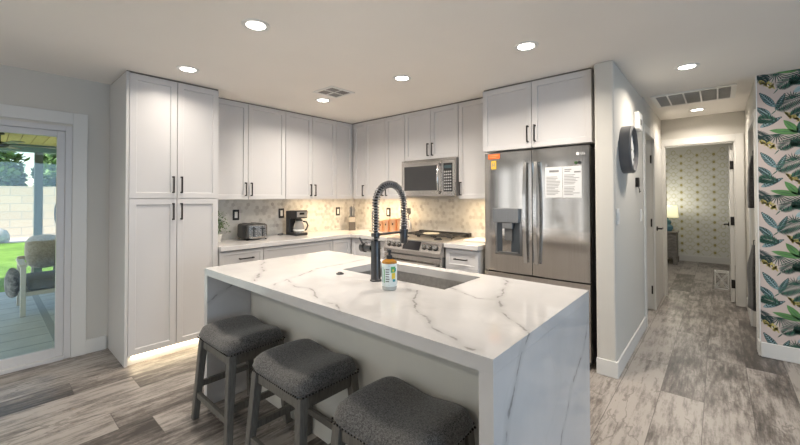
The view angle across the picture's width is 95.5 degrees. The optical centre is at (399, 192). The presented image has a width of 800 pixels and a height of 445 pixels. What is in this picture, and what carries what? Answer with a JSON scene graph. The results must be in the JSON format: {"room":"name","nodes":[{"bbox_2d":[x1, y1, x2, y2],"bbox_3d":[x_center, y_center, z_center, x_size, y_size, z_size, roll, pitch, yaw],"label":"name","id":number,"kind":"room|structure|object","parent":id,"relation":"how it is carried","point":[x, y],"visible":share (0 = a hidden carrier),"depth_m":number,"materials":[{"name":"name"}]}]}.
{"room":"kitchen","nodes":[
{"label":"kitchen","id":0,"kind":"room"},
{"bbox_2d":[1,133,56,146],"bbox_3d":[-4.440,-0.864,5.217,4.665,0.035,7.972,-1,-1,41],"label":"ceiling","id":1,"kind":"structure","parent":0,"point":[27,139],"depth_m":5.76,"materials":[{"name":"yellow wood"}]},
{"bbox_2d":[0,143,56,153],"bbox_3d":[-6.158,-0.756,6.741,0.170,0.124,8.000,-1,-1,41],"label":"beam","id":2,"kind":"structure","parent":1,"relation":"attached to","point":[23,148],"depth_m":6.33,"materials":[{"name":"wood"}]},
{"bbox_2d":[0,132,56,148],"bbox_3d":[-5.600,-0.733,5.151,1.141,0.220,1.095,-1,-1,41],"label":"ceiling fan","id":3,"kind":"object","parent":1,"relation":"hanging from","point":[7,144],"visible":0.94,"depth_m":5.12,"materials":[{"name":"black metal"}]},
{"bbox_2d":[0,64,354,347],"bbox_3d":[-3.285,0.213,2.845,0.155,2.455,7.950,-1,-1,41],"label":"wall","id":4,"kind":"structure","parent":0,"point":[18,86],"depth_m":3.33,"materials":[{"name":"paint"}]},
{"bbox_2d":[0,119,72,374],"bbox_3d":[-3.611,0.426,2.464,0.162,2.020,2.050,-1,-1,41],"label":"door","id":5,"kind":"structure","parent":4,"relation":"in","point":[64,134],"depth_m":3.15,"materials":[{"name":"plastic"}]},
{"bbox_2d":[54,204,55,222],"bbox_3d":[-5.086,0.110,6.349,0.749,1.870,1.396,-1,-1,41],"label":"door handle","id":6,"kind":"object","parent":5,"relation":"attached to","point":[55,204],"visible":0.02,"depth_m":5.82,"materials":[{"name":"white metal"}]},
{"bbox_2d":[0,104,87,357],"bbox_3d":[-3.552,0.365,2.413,0.018,2.140,2.250,-1,-1,41],"label":"door frame","id":7,"kind":"structure","parent":4,"relation":"in","point":[79,121],"depth_m":3.20,"materials":[{"name":"paint"}]},
{"bbox_2d":[86,335,105,353],"bbox_3d":[-4.229,1.363,1.627,0.014,0.125,4.595,-1,-1,41],"label":"baseboard","id":8,"kind":"structure","parent":4,"relation":"attached to","point":[98,343],"depth_m":3.29,"materials":[{"name":"paint"}]},
{"bbox_2d":[233,210,238,219],"bbox_3d":[-1.926,0.268,4.267,0.011,0.124,0.076,-1,-1,41],"label":"wall outlet","id":9,"kind":"object","parent":4,"relation":"attached to","point":[235,212],"visible":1,"depth_m":4.26,"materials":[{"name":"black plastic"}]},
{"bbox_2d":[218,98,285,199],"bbox_3d":[-1.791,-0.453,4.172,0.363,1.074,0.890,-1,-1,41],"label":"upper cabinet","id":10,"kind":"object","parent":4,"relation":"attached to","point":[251,138],"visible":0.87,"depth_m":4.08,"materials":[{"name":"paint"}]},
{"bbox_2d":[279,208,283,217],"bbox_3d":[-1.537,0.273,4.710,0.011,0.124,0.076,-1,-1,41],"label":"wall outlet","id":11,"kind":"object","parent":4,"relation":"attached to","point":[281,210],"visible":1,"depth_m":4.71,"materials":[{"name":"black plastic"}]},
{"bbox_2d":[285,112,335,198],"bbox_3d":[-1.241,-0.446,4.798,0.363,1.074,0.769,-1,-1,41],"label":"upper cabinet","id":12,"kind":"object","parent":4,"relation":"attached to","point":[310,146],"visible":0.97,"depth_m":4.67,"materials":[{"name":"paint"}]},
{"bbox_2d":[336,207,339,215],"bbox_3d":[-0.923,0.287,5.409,0.011,0.124,0.076,-1,-1,41],"label":"wall outlet","id":13,"kind":"object","parent":4,"relation":"attached to","point":[337,208],"visible":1,"depth_m":5.40,"materials":[{"name":"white plastic"}]},
{"bbox_2d":[336,121,364,198],"bbox_3d":[-0.694,-0.441,5.250,0.589,1.074,0.626,-1,-1,41],"label":"upper cabinet","id":14,"kind":"object","parent":4,"relation":"attached to","point":[350,138],"visible":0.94,"depth_m":5.13,"materials":[{"name":"paint"}]},
{"bbox_2d":[112,68,591,123],"bbox_3d":[-0.398,-1.010,3.398,3.495,0.009,3.035,-1,-1,41],"label":"trim","id":15,"kind":"structure","parent":4,"relation":"attached to","point":[586,68],"depth_m":3.53,"materials":[{"name":"white wood"}]},
{"bbox_2d":[0,0,799,123],"bbox_3d":[1.886,-1.095,2.416,8.525,0.120,14.100,-1,-1,41],"label":"ceiling","id":16,"kind":"structure","parent":0,"point":[451,51],"depth_m":2.55,"materials":[{"name":"paint"}]},
{"bbox_2d":[176,65,199,72],"bbox_3d":[-1.751,-1.012,3.001,0.168,0.008,0.168,-1,-1,41],"label":"recessed light","id":17,"kind":"object","parent":16,"relation":"in","point":[188,69],"visible":1,"depth_m":3.00,"materials":[{"name":"white"}]},
{"bbox_2d":[241,18,269,31],"bbox_3d":[-0.888,-1.026,2.240,0.168,0.008,0.168,-1,-1,41],"label":"recessed light","id":18,"kind":"object","parent":16,"relation":"in","point":[257,25],"visible":1,"depth_m":2.23,"materials":[{"name":"white plastic"}]},
{"bbox_2d":[315,98,330,101],"bbox_3d":[-0.841,-1.001,3.966,0.168,0.008,0.168,-1,-1,41],"label":"recessed light","id":19,"kind":"object","parent":16,"relation":"in","point":[317,99],"visible":1,"depth_m":3.96,"materials":[{"name":"white plastic"}]},
{"bbox_2d":[313,86,354,97],"bbox_3d":[-0.666,-1.006,3.666,0.300,0.008,0.300,-1,-1,41],"label":"ceiling vent","id":20,"kind":"object","parent":16,"relation":"in","point":[331,91],"visible":1,"depth_m":3.66,"materials":[{"name":"white plastic"}]},
{"bbox_2d":[393,75,410,81],"bbox_3d":[0.018,-1.014,3.242,0.168,0.008,0.168,-1,-1,41],"label":"recessed light","id":21,"kind":"object","parent":16,"relation":"in","point":[401,78],"visible":1,"depth_m":3.24,"materials":[{"name":"white"}]},
{"bbox_2d":[514,41,538,50],"bbox_3d":[0.889,-1.026,2.562,0.168,0.008,0.168,-1,-1,41],"label":"recessed light","id":22,"kind":"object","parent":16,"relation":"in","point":[527,45],"visible":1,"depth_m":2.55,"materials":[{"name":"white plastic"}]},
{"bbox_2d":[674,63,699,70],"bbox_3d":[2.350,-1.024,2.975,0.168,0.008,0.168,-1,-1,41],"label":"recessed light","id":23,"kind":"object","parent":16,"relation":"in","point":[688,66],"visible":1,"depth_m":2.97,"materials":[{"name":"white"}]},
{"bbox_2d":[650,83,736,107],"bbox_3d":[3.181,-1.030,3.948,0.690,0.011,0.632,-1,-1,41],"label":"ceiling vent","id":24,"kind":"object","parent":16,"relation":"in","point":[725,91],"visible":1,"depth_m":3.91,"materials":[{"name":"white plastic"}]},
{"bbox_2d":[689,108,705,111],"bbox_3d":[3.705,-1.025,4.531,0.168,0.008,0.168,-1,-1,41],"label":"recessed light","id":25,"kind":"object","parent":16,"relation":"in","point":[696,109],"visible":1,"depth_m":4.52,"materials":[{"name":"white"}]},
{"bbox_2d":[0,259,799,444],"bbox_3d":[1.893,1.445,2.379,8.525,0.050,14.100,-1,-1,41],"label":"floor","id":26,"kind":"structure","parent":0,"point":[696,375],"depth_m":2.54,"materials":[{"name":"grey wood"}]},
{"bbox_2d":[108,71,218,367],"bbox_3d":[-2.229,0.224,3.457,0.628,2.446,0.742,-1,-1,41],"label":"tall cabinet","id":27,"kind":"object","parent":26,"relation":"on","point":[163,181],"visible":0.94,"depth_m":3.22,"materials":[{"name":"paint"}]},
{"bbox_2d":[218,247,262,265],"bbox_3d":[-1.820,1.019,3.890,0.642,0.866,0.450,-1,-1,41],"label":"base cabinet","id":28,"kind":"object","parent":26,"relation":"on","point":[252,254],"visible":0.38,"depth_m":3.69,"materials":[{"name":"paint"}]},
{"bbox_2d":[191,315,290,444],"bbox_3d":[-0.997,1.131,2.278,0.508,0.591,0.400,-1,-1,41],"label":"bar stool","id":29,"kind":"object","parent":26,"relation":"on","point":[235,340],"visible":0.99,"depth_m":2.18,"materials":[{"name":"grey wood"}]},
{"bbox_2d":[262,240,332,259],"bbox_3d":[-1.363,1.025,4.411,0.642,0.866,0.922,-1,-1,41],"label":"base cabinet","id":30,"kind":"object","parent":26,"relation":"on","point":[270,252],"visible":0.12,"depth_m":4.19,"materials":[{"name":"paint"}]},
{"bbox_2d":[245,338,358,444],"bbox_3d":[-0.488,1.123,1.851,0.508,0.591,0.400,-1,-1,41],"label":"bar stool","id":31,"kind":"object","parent":26,"relation":"on","point":[303,373],"visible":0.98,"depth_m":1.79,"materials":[{"name":"grey fabric"}]},
{"bbox_2d":[332,237,367,256],"bbox_3d":[-0.659,0.982,5.016,0.904,0.766,0.906,-1,-1,41],"label":"base cabinet","id":32,"kind":"object","parent":26,"relation":"on","point":[350,245],"visible":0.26,"depth_m":4.72,"materials":[{"name":"paint"}]},
{"bbox_2d":[218,228,399,251],"bbox_3d":[-0.976,0.566,4.379,1.291,0.046,2.290,-1,-1,41],"label":"countertop","id":33,"kind":"structure","parent":32,"relation":"on","point":[272,240],"depth_m":4.30,"materials":[{"name":"stone"}]},
{"bbox_2d":[218,211,230,241],"bbox_3d":[-1.980,0.360,3.953,0.249,0.356,0.261,-1,-1,41],"label":"potted plant","id":34,"kind":"object","parent":33,"relation":"on","point":[221,223],"visible":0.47,"depth_m":3.95,"materials":[{"name":"green plant"}]},
{"bbox_2d":[237,222,266,240],"bbox_3d":[-1.696,0.449,4.186,0.290,0.184,0.256,-1,-1,41],"label":"toaster","id":35,"kind":"object","parent":33,"relation":"on","point":[252,230],"visible":1,"depth_m":4.10,"materials":[{"name":"silver metal"}]},
{"bbox_2d":[286,210,308,235],"bbox_3d":[-1.308,0.390,4.644,0.240,0.315,0.194,-1,-1,41],"label":"coffee maker","id":36,"kind":"object","parent":33,"relation":"on","point":[294,224],"visible":1,"depth_m":4.58,"materials":[{"name":"black plastic"}]},
{"bbox_2d":[349,216,355,229],"bbox_3d":[-0.703,0.456,5.346,0.100,0.200,0.144,0,-1,-7],"label":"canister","id":37,"kind":"object","parent":33,"relation":"on","point":[352,219],"visible":1,"depth_m":5.28,"materials":[{"name":"white ceramic"}]},
{"bbox_2d":[378,219,382,230],"bbox_3d":[-0.266,0.466,5.149,0.082,0.170,0.082,-1,-1,41],"label":"copper canister","id":38,"kind":"object","parent":33,"relation":"on","point":[380,222],"visible":0.61,"depth_m":5.11,"materials":[{"name":"orange metal"}]},
{"bbox_2d":[383,218,388,231],"bbox_3d":[-0.183,0.455,5.077,0.120,0.190,0.120,-1,-1,41],"label":"copper canister","id":39,"kind":"object","parent":33,"relation":"on","point":[385,221],"visible":0.83,"depth_m":5.02,"materials":[{"name":"orange metal"}]},
{"bbox_2d":[389,218,396,231],"bbox_3d":[-0.081,0.444,4.988,0.136,0.208,0.136,-1,-1,41],"label":"copper canister","id":40,"kind":"object","parent":33,"relation":"on","point":[392,222],"visible":0.76,"depth_m":4.93,"materials":[{"name":"orange metal"}]},
{"bbox_2d":[397,216,401,230],"bbox_3d":[0.028,0.437,4.893,0.140,0.220,0.140,-1,-1,41],"label":"copper canister","id":41,"kind":"object","parent":33,"relation":"on","point":[398,219],"visible":0.16,"depth_m":4.84,"materials":[{"name":"orange metal"}]},
{"bbox_2d":[400,218,410,231],"bbox_3d":[0.084,0.439,4.715,0.181,0.210,0.152,-1,-1,27],"label":"utensil crock","id":42,"kind":"object","parent":33,"relation":"on","point":[407,220],"visible":0.42,"depth_m":4.66,"materials":[{"name":"white ceramic"}]},
{"bbox_2d":[251,291,478,444],"bbox_3d":[-0.078,0.992,2.274,2.032,0.864,0.762,-1,-1,41],"label":"base cabinet","id":43,"kind":"object","parent":26,"relation":"on","point":[376,357],"visible":0.29,"depth_m":1.85,"materials":[{"name":"paint"}]},
{"bbox_2d":[204,251,589,444],"bbox_3d":[-0.182,0.965,2.154,2.132,0.914,1.044,-1,-1,41],"label":"countertop","id":44,"kind":"structure","parent":43,"relation":"on","point":[527,342],"depth_m":1.58,"materials":[{"name":"stone"}]},
{"bbox_2d":[359,180,407,281],"bbox_3d":[-0.089,0.218,2.203,0.150,0.579,0.310,-1,-1,41],"label":"kitchen faucet","id":45,"kind":"object","parent":44,"relation":"on","point":[374,247],"visible":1,"depth_m":2.10,"materials":[{"name":"black metal"}]},
{"bbox_2d":[382,249,396,290],"bbox_3d":[-0.055,0.400,1.889,0.080,0.205,0.079,-1,-1,31],"label":"soap bottle","id":46,"kind":"object","parent":44,"relation":"on","point":[389,265],"visible":1,"depth_m":1.86,"materials":[{"name":"white plastic"}]},
{"bbox_2d":[382,263,396,290],"bbox_3d":[-0.055,0.421,1.889,0.077,0.163,0.077,-1,-1,31],"label":"label","id":47,"kind":"object","parent":46,"relation":"on","point":[389,270],"depth_m":1.85,"materials":[{"name":"white paper"}]},
{"bbox_2d":[361,268,463,289],"bbox_3d":[0.048,0.661,2.284,0.837,0.206,0.402,-1,-1,41],"label":"sink","id":48,"kind":"object","parent":44,"relation":"in","point":[440,283],"visible":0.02,"depth_m":2.44,"materials":[{"name":"metal"}]},
{"bbox_2d":[367,239,386,258],"bbox_3d":[-0.092,1.026,4.687,0.374,0.866,0.646,-1,-1,41],"label":"base cabinet","id":49,"kind":"object","parent":26,"relation":"on","point":[382,243],"visible":0.17,"depth_m":4.44,"materials":[{"name":"paint"}]},
{"bbox_2d":[331,376,475,444],"bbox_3d":[0.009,1.115,1.409,0.508,0.591,0.400,-1,-1,41],"label":"bar stool","id":50,"kind":"object","parent":26,"relation":"on","point":[388,410],"visible":1,"depth_m":1.36,"materials":[{"name":"grey fabric"}]},
{"bbox_2d":[382,230,473,268],"bbox_3d":[0.323,0.953,4.255,0.806,0.937,0.751,-1,-1,41],"label":"range","id":51,"kind":"object","parent":26,"relation":"on","point":[420,248],"visible":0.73,"depth_m":4.04,"materials":[{"name":"metal"}]},
{"bbox_2d":[387,234,473,242],"bbox_3d":[0.356,0.539,4.301,0.806,0.016,0.646,-1,-1,41],"label":"cooktop","id":52,"kind":"object","parent":51,"relation":"in","point":[412,238],"depth_m":4.14,"materials":[{"name":"metal"}]},
{"bbox_2d":[423,232,439,234],"bbox_3d":[0.372,0.490,4.324,0.200,0.012,0.200,-1,-1,41],"label":"trivet","id":53,"kind":"object","parent":51,"relation":"on","point":[429,233],"visible":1,"depth_m":4.26,"materials":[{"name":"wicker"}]},
{"bbox_2d":[446,248,486,273],"bbox_3d":[0.811,1.012,3.895,0.384,0.866,0.646,-1,-1,41],"label":"base cabinet","id":54,"kind":"object","parent":26,"relation":"on","point":[472,261],"visible":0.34,"depth_m":3.65,"materials":[{"name":"paint"}]},
{"bbox_2d":[444,240,484,250],"bbox_3d":[0.816,0.554,3.902,0.401,0.046,0.643,-1,-1,41],"label":"countertop","id":55,"kind":"structure","parent":54,"relation":"on","point":[460,244],"depth_m":3.67,"materials":[{"name":"stone"}]},
{"bbox_2d":[463,237,484,242],"bbox_3d":[0.890,0.521,3.948,0.280,0.019,0.320,-1,-1,41],"label":"cutting board","id":56,"kind":"object","parent":55,"relation":"on","point":[477,239],"visible":0.51,"depth_m":3.90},
{"bbox_2d":[485,145,596,364],"bbox_3d":[1.345,0.521,3.416,0.930,1.790,0.660,-1,-1,41],"label":"refrigerator","id":57,"kind":"object","parent":26,"relation":"on","point":[531,236],"visible":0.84,"depth_m":3.16,"materials":[{"name":"grey metal"}]},
{"bbox_2d":[491,161,495,168],"bbox_3d":[0.893,-0.257,3.463,0.050,0.080,0.006,-1,-1,41],"label":"sticker","id":58,"kind":"object","parent":57,"relation":"attached to","point":[493,163],"visible":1,"depth_m":3.46,"materials":[{"name":"orange"}]},
{"bbox_2d":[488,154,499,159],"bbox_3d":[0.895,-0.338,3.464,0.120,0.048,0.006,-1,-1,41],"label":"sticker","id":59,"kind":"object","parent":57,"relation":"attached to","point":[490,156],"visible":1,"depth_m":3.46,"materials":[{"name":"orange paper"}]},
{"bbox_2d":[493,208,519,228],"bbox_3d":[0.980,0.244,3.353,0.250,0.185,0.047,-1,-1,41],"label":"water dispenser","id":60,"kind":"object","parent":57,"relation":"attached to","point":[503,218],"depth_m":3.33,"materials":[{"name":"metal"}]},
{"bbox_2d":[545,167,561,197],"bbox_3d":[1.308,-0.084,3.094,0.142,0.260,0.002,-1,-1,41],"label":"paper notice","id":61,"kind":"object","parent":57,"relation":"attached to","point":[553,175],"visible":1,"depth_m":3.09,"materials":[{"name":"white paper"}]},
{"bbox_2d":[563,165,581,197],"bbox_3d":[1.419,-0.085,2.997,0.148,0.260,0.002,-1,-1,41],"label":"paper notice","id":62,"kind":"object","parent":57,"relation":"attached to","point":[572,175],"visible":1,"depth_m":2.99,"materials":[{"name":"white paper"}]},
{"bbox_2d":[667,230,678,264],"bbox_3d":[5.434,1.154,7.844,0.920,0.670,0.520,-1,-1,41],"label":"dresser","id":63,"kind":"object","parent":26,"relation":"on","point":[672,236],"visible":0.2,"depth_m":7.43,"materials":[{"name":"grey wood"}]},
{"bbox_2d":[667,206,677,230],"bbox_3d":[5.630,0.550,7.653,0.380,0.530,0.380,-1,-1,41],"label":"table lamp","id":64,"kind":"object","parent":63,"relation":"on","point":[672,212],"visible":0.56,"depth_m":7.50,"materials":[{"name":"beige fabric"}]},
{"bbox_2d":[714,270,728,289],"bbox_3d":[4.872,1.327,5.501,0.166,0.260,0.166,-1,-1,41],"label":"lantern","id":65,"kind":"object","parent":26,"relation":"on","point":[721,282],"visible":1,"depth_m":5.48,"materials":[{"name":"plastic"}]},
{"bbox_2d":[719,280,723,287],"bbox_3d":[4.872,1.388,5.500,0.056,0.103,0.056,-1,-1,41],"label":"candle","id":66,"kind":"object","parent":65,"relation":"on","point":[721,284],"depth_m":5.48,"materials":[{"name":"white wax"}]},
{"bbox_2d":[355,196,484,237],"bbox_3d":[0.659,0.227,4.551,3.535,2.455,0.124,-1,-1,41],"label":"wall","id":67,"kind":"structure","parent":0,"point":[452,215],"depth_m":4.66,"materials":[{"name":"tile"}]},
{"bbox_2d":[386,208,390,216],"bbox_3d":[-0.166,0.286,5.183,0.076,0.124,0.011,-1,-1,41],"label":"wall outlet","id":68,"kind":"object","parent":67,"relation":"attached to","point":[388,214],"visible":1,"depth_m":5.18,"materials":[{"name":"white plastic"}]},
{"bbox_2d":[365,114,420,198],"bbox_3d":[-0.116,-0.447,4.914,0.718,1.074,0.365,-1,-1,41],"label":"upper cabinet","id":69,"kind":"object","parent":67,"relation":"attached to","point":[384,137],"visible":0.66,"depth_m":4.80,"materials":[{"name":"paint"}]},
{"bbox_2d":[405,103,458,160],"bbox_3d":[0.450,-0.691,4.420,0.782,0.604,0.365,-1,-1,41],"label":"upper cabinet","id":70,"kind":"object","parent":67,"relation":"attached to","point":[433,133],"visible":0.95,"depth_m":4.28,"materials":[{"name":"paint"}]},
{"bbox_2d":[402,157,458,195],"bbox_3d":[0.421,-0.166,4.377,0.776,0.433,0.451,-1,-1,41],"label":"microwave","id":71,"kind":"object","parent":70,"relation":"attached to","point":[440,176],"visible":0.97,"depth_m":4.20,"materials":[{"name":"metal"}]},
{"bbox_2d":[458,98,489,198],"bbox_3d":[0.900,-0.463,4.023,0.406,1.074,0.365,-1,-1,41],"label":"upper cabinet","id":72,"kind":"object","parent":67,"relation":"attached to","point":[470,113],"visible":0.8,"depth_m":3.95,"materials":[{"name":"paint"}]},
{"bbox_2d":[483,69,594,152],"bbox_3d":[1.361,-0.705,3.486,0.988,0.608,0.570,-1,-1,41],"label":"upper cabinet","id":73,"kind":"object","parent":67,"relation":"attached to","point":[558,111],"visible":0.98,"depth_m":3.25,"materials":[{"name":"paint"}]},
{"bbox_2d":[594,60,660,361],"bbox_3d":[2.634,0.204,4.019,0.136,2.475,3.120,-1,-1,41],"label":"wall","id":74,"kind":"structure","parent":0,"point":[619,247],"depth_m":2.92,"materials":[{"name":"paint"}]},
{"bbox_2d":[616,208,619,224],"bbox_3d":[1.720,0.192,2.865,0.010,0.124,0.090,-1,-1,41],"label":"light switch","id":75,"kind":"object","parent":74,"relation":"attached to","point":[617,210],"visible":1,"depth_m":2.84,"materials":[{"name":"white plastic"}]},
{"bbox_2d":[596,317,645,378],"bbox_3d":[2.074,1.371,3.350,0.151,0.125,1.424,-1,-1,41],"label":"baseboard","id":76,"kind":"structure","parent":74,"relation":"attached to","point":[609,368],"depth_m":2.86,"materials":[{"name":"paint"}]},
{"bbox_2d":[619,125,637,172],"bbox_3d":[1.924,-0.356,3.052,0.083,0.396,0.396,-1,-1,41],"label":"wall clock","id":77,"kind":"object","parent":74,"relation":"attached to","point":[628,140],"visible":1,"depth_m":2.95,"materials":[{"name":"black plastic"}]},
{"bbox_2d":[635,177,640,192],"bbox_3d":[2.305,-0.066,3.513,0.043,0.148,0.060,-1,-1,41],"label":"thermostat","id":78,"kind":"object","parent":74,"relation":"attached to","point":[637,180],"visible":1,"depth_m":3.50,"materials":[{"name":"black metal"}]},
{"bbox_2d":[634,111,642,131],"bbox_3d":[2.325,-0.685,3.543,0.046,0.170,0.220,-1,-1,41],"label":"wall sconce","id":79,"kind":"object","parent":74,"relation":"attached to","point":[638,118],"visible":0.93,"depth_m":3.47,"materials":[{"name":"white plastic"}]},
{"bbox_2d":[642,123,656,327],"bbox_3d":[2.883,0.356,4.185,0.016,2.175,0.870,-1,-1,41],"label":"trim","id":80,"kind":"structure","parent":74,"relation":"attached to","point":[646,130],"depth_m":3.90,"materials":[{"name":"paint"}]},
{"bbox_2d":[650,155,652,293],"bbox_3d":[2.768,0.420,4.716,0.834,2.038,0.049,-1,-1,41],"label":"hinges","id":81,"kind":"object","parent":74,"relation":"in","point":[650,155],"depth_m":4.46,"materials":[{"name":"paint"}]},
{"bbox_2d":[655,144,663,306],"bbox_3d":[3.430,0.419,4.761,0.075,2.038,0.710,-1,-1,41],"label":"door","id":82,"kind":"structure","parent":74,"relation":"in","point":[658,151],"depth_m":4.76,"materials":[{"name":"paint"}]},
{"bbox_2d":[666,143,734,258],"bbox_3d":[6.176,0.251,7.948,3.800,2.475,0.102,-1,-1,41],"label":"wall","id":83,"kind":"structure","parent":0,"point":[679,151],"depth_m":7.71,"materials":[{"name":"paper"}]},
{"bbox_2d":[668,255,729,264],"bbox_3d":[4.999,1.410,6.585,3.800,0.125,3.480,-1,-1,41],"label":"baseboard","id":84,"kind":"structure","parent":83,"relation":"attached to","point":[726,261],"depth_m":7.65,"materials":[{"name":"paint"}]},
{"bbox_2d":[661,111,747,306],"bbox_3d":[4.075,0.213,4.903,0.864,2.475,0.110,-1,-1,41],"label":"wall","id":85,"kind":"structure","parent":0,"point":[731,122],"depth_m":4.81,"materials":[{"name":"paint"}]},
{"bbox_2d":[661,133,745,306],"bbox_3d":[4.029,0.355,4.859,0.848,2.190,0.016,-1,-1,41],"label":"trim","id":86,"kind":"structure","parent":85,"relation":"attached to","point":[738,138],"depth_m":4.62,"materials":[{"name":"paint"}]},
{"bbox_2d":[724,144,735,301],"bbox_3d":[4.565,0.409,5.006,0.162,2.058,0.706,-1,-1,41],"label":"door","id":87,"kind":"structure","parent":85,"relation":"in","point":[731,223],"depth_m":4.75,"materials":[{"name":"paint"}]},
{"bbox_2d":[745,78,755,326],"bbox_3d":[4.143,0.194,3.613,0.940,2.475,1.740,-1,-1,41],"label":"wall","id":88,"kind":"structure","parent":0,"point":[751,104],"depth_m":3.91,"materials":[{"name":"paint"}]},
{"bbox_2d":[747,109,759,351],"bbox_3d":[3.507,0.345,3.611,0.016,2.175,0.950,-1,-1,41],"label":"trim","id":89,"kind":"structure","parent":88,"relation":"attached to","point":[752,121],"depth_m":3.27,"materials":[{"name":"paint"}]},
{"bbox_2d":[746,297,760,355],"bbox_3d":[3.751,1.374,3.869,0.014,0.125,1.850,-1,-1,41],"label":"baseboard","id":90,"kind":"structure","parent":88,"relation":"attached to","point":[748,309],"depth_m":3.21,"materials":[{"name":"paint"}]},
{"bbox_3d":[3.560,0.386,3.564,0.035,2.068,0.760,-1,-1,41],"label":"door","id":91,"kind":"structure","parent":88,"relation":"in","visible":0},
{"bbox_2d":[747,150,753,207],"bbox_3d":[3.371,-0.123,3.458,0.100,0.548,0.203,-1,-1,41],"label":"garment","id":92,"kind":"object","parent":91,"relation":"hanging from","point":[750,185],"visible":0.55,"depth_m":3.42,"materials":[{"name":"fabric"}]},
{"bbox_2d":[747,240,755,310],"bbox_3d":[3.419,0.788,3.505,0.110,0.648,0.338,-1,-1,41],"label":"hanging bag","id":93,"kind":"object","parent":91,"relation":"hanging from","point":[751,274],"visible":0.62,"depth_m":3.45,"materials":[{"name":"fabric"}]},
{"bbox_2d":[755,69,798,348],"bbox_3d":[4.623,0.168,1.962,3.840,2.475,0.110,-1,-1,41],"label":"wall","id":94,"kind":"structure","parent":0,"point":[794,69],"depth_m":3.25,"materials":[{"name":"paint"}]},
{"bbox_2d":[755,75,760,341],"bbox_3d":[3.141,0.138,3.185,0.007,2.330,0.006,-1,-1,41],"label":"trim","id":95,"kind":"structure","parent":94,"relation":"attached to","point":[756,75],"depth_m":3.18,"materials":[{"name":"white paint"}]},
{"bbox_2d":[761,342,799,363],"bbox_3d":[4.548,1.343,1.931,3.739,0.125,0.015,-1,-1,41],"label":"baseboard","id":96,"kind":"structure","parent":94,"relation":"attached to","point":[774,351],"depth_m":3.08,"materials":[{"name":"paint"}]},
{"bbox_2d":[757,69,799,348],"bbox_3d":[4.530,0.116,1.969,3.687,2.328,0.002,-1,-1,41],"label":"wall","id":97,"kind":"structure","parent":0,"point":[778,93],"depth_m":3.10,"materials":[{"name":"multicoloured paper"}]},
{"label":"outside","id":98,"kind":"structure","parent":0,"visible":0},
{"bbox_2d":[8,237,28,242],"bbox_3d":[-14.167,1.721,12.406,2.700,0.060,28.000,-1,-1,41],"label":"gravel","id":99,"kind":"object","parent":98,"point":[21,239],"depth_m":13.02,"materials":[{"name":"white gravel"}]},
{"bbox_2d":[0,228,9,243],"bbox_3d":[-13.179,1.502,11.926,0.718,0.674,0.524,-1,-1,41],"label":"rock","id":100,"kind":"object","parent":99,"relation":"on","point":[4,235],"visible":0.83,"depth_m":11.87,"materials":[{"name":"grey stone"}]},
{"bbox_2d":[0,151,31,185],"bbox_3d":[-16.116,-0.405,14.200,2.582,4.306,2.599,-1,-1,41],"label":"bush","id":101,"kind":"object","parent":99,"relation":"on","point":[11,173],"visible":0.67,"depth_m":14.54,"materials":[{"name":"green plant"}]},
{"bbox_2d":[0,186,55,237],"bbox_3d":[-14.959,0.738,13.113,0.200,1.930,28.000,-1,-1,41],"label":"wall","id":102,"kind":"structure","parent":99,"relation":"on","point":[16,202],"depth_m":13.75,"materials":[{"name":"beige brick"}]},
{"bbox_2d":[30,154,55,186],"bbox_3d":[-14.639,-0.326,16.049,2.586,4.194,2.478,-1,-1,41],"label":"bush","id":103,"kind":"object","parent":99,"relation":"on","point":[49,160],"visible":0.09,"depth_m":15.05,"materials":[{"name":"green plant"}]},
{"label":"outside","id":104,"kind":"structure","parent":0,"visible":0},
{"bbox_2d":[0,242,52,291],"bbox_3d":[-9.694,1.646,8.483,9.200,0.070,28.000,-1,-1,41],"label":"lawn","id":105,"kind":"structure","parent":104,"point":[9,252],"depth_m":8.85,"materials":[{"name":"green plant"}]},
{"bbox_2d":[33,152,43,271],"bbox_3d":[-6.405,0.438,6.431,0.120,2.268,0.110,-1,-1,41],"label":"patio post","id":106,"kind":"object","parent":105,"relation":"on","point":[38,157],"visible":0.56,"depth_m":6.40,"materials":[{"name":"paint"}]},
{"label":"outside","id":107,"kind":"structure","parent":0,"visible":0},
{"bbox_2d":[0,292,54,358],"bbox_3d":[-4.453,1.554,4.553,3.865,0.070,11.000,-1,-1,41],"label":"patio","id":108,"kind":"structure","parent":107,"point":[33,332],"depth_m":4.12,"materials":[{"name":"grey wood"}]},
{"bbox_2d":[16,256,54,316],"bbox_3d":[-4.419,1.198,5.178,0.800,0.660,1.430,-1,-1,41],"label":"outdoor sofa","id":109,"kind":"object","parent":108,"relation":"on","point":[43,282],"visible":0.31,"depth_m":4.55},
{"bbox_2d":[4,268,19,297],"bbox_3d":[-4.816,1.128,4.521,0.349,0.380,0.154,-1,-1,41],"label":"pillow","id":110,"kind":"object","parent":109,"relation":"on","point":[12,277],"visible":0.91,"depth_m":4.44,"materials":[{"name":"grey fabric"}]},
{"bbox_2d":[24,234,55,267],"bbox_3d":[-4.874,0.806,4.984,0.238,0.446,0.400,-1,-1,33],"label":"throw pillow","id":111,"kind":"object","parent":109,"relation":"on","point":[39,250],"visible":0.75,"depth_m":4.89,"materials":[{"name":"beige fabric"}]},
{"bbox_2d":[26,270,54,290],"bbox_3d":[-4.622,1.164,4.932,0.700,0.138,0.640,-1,-1,41],"label":"seat cushion","id":112,"kind":"object","parent":109,"relation":"on","point":[43,280],"depth_m":4.61,"materials":[{"name":"grey fabric"}]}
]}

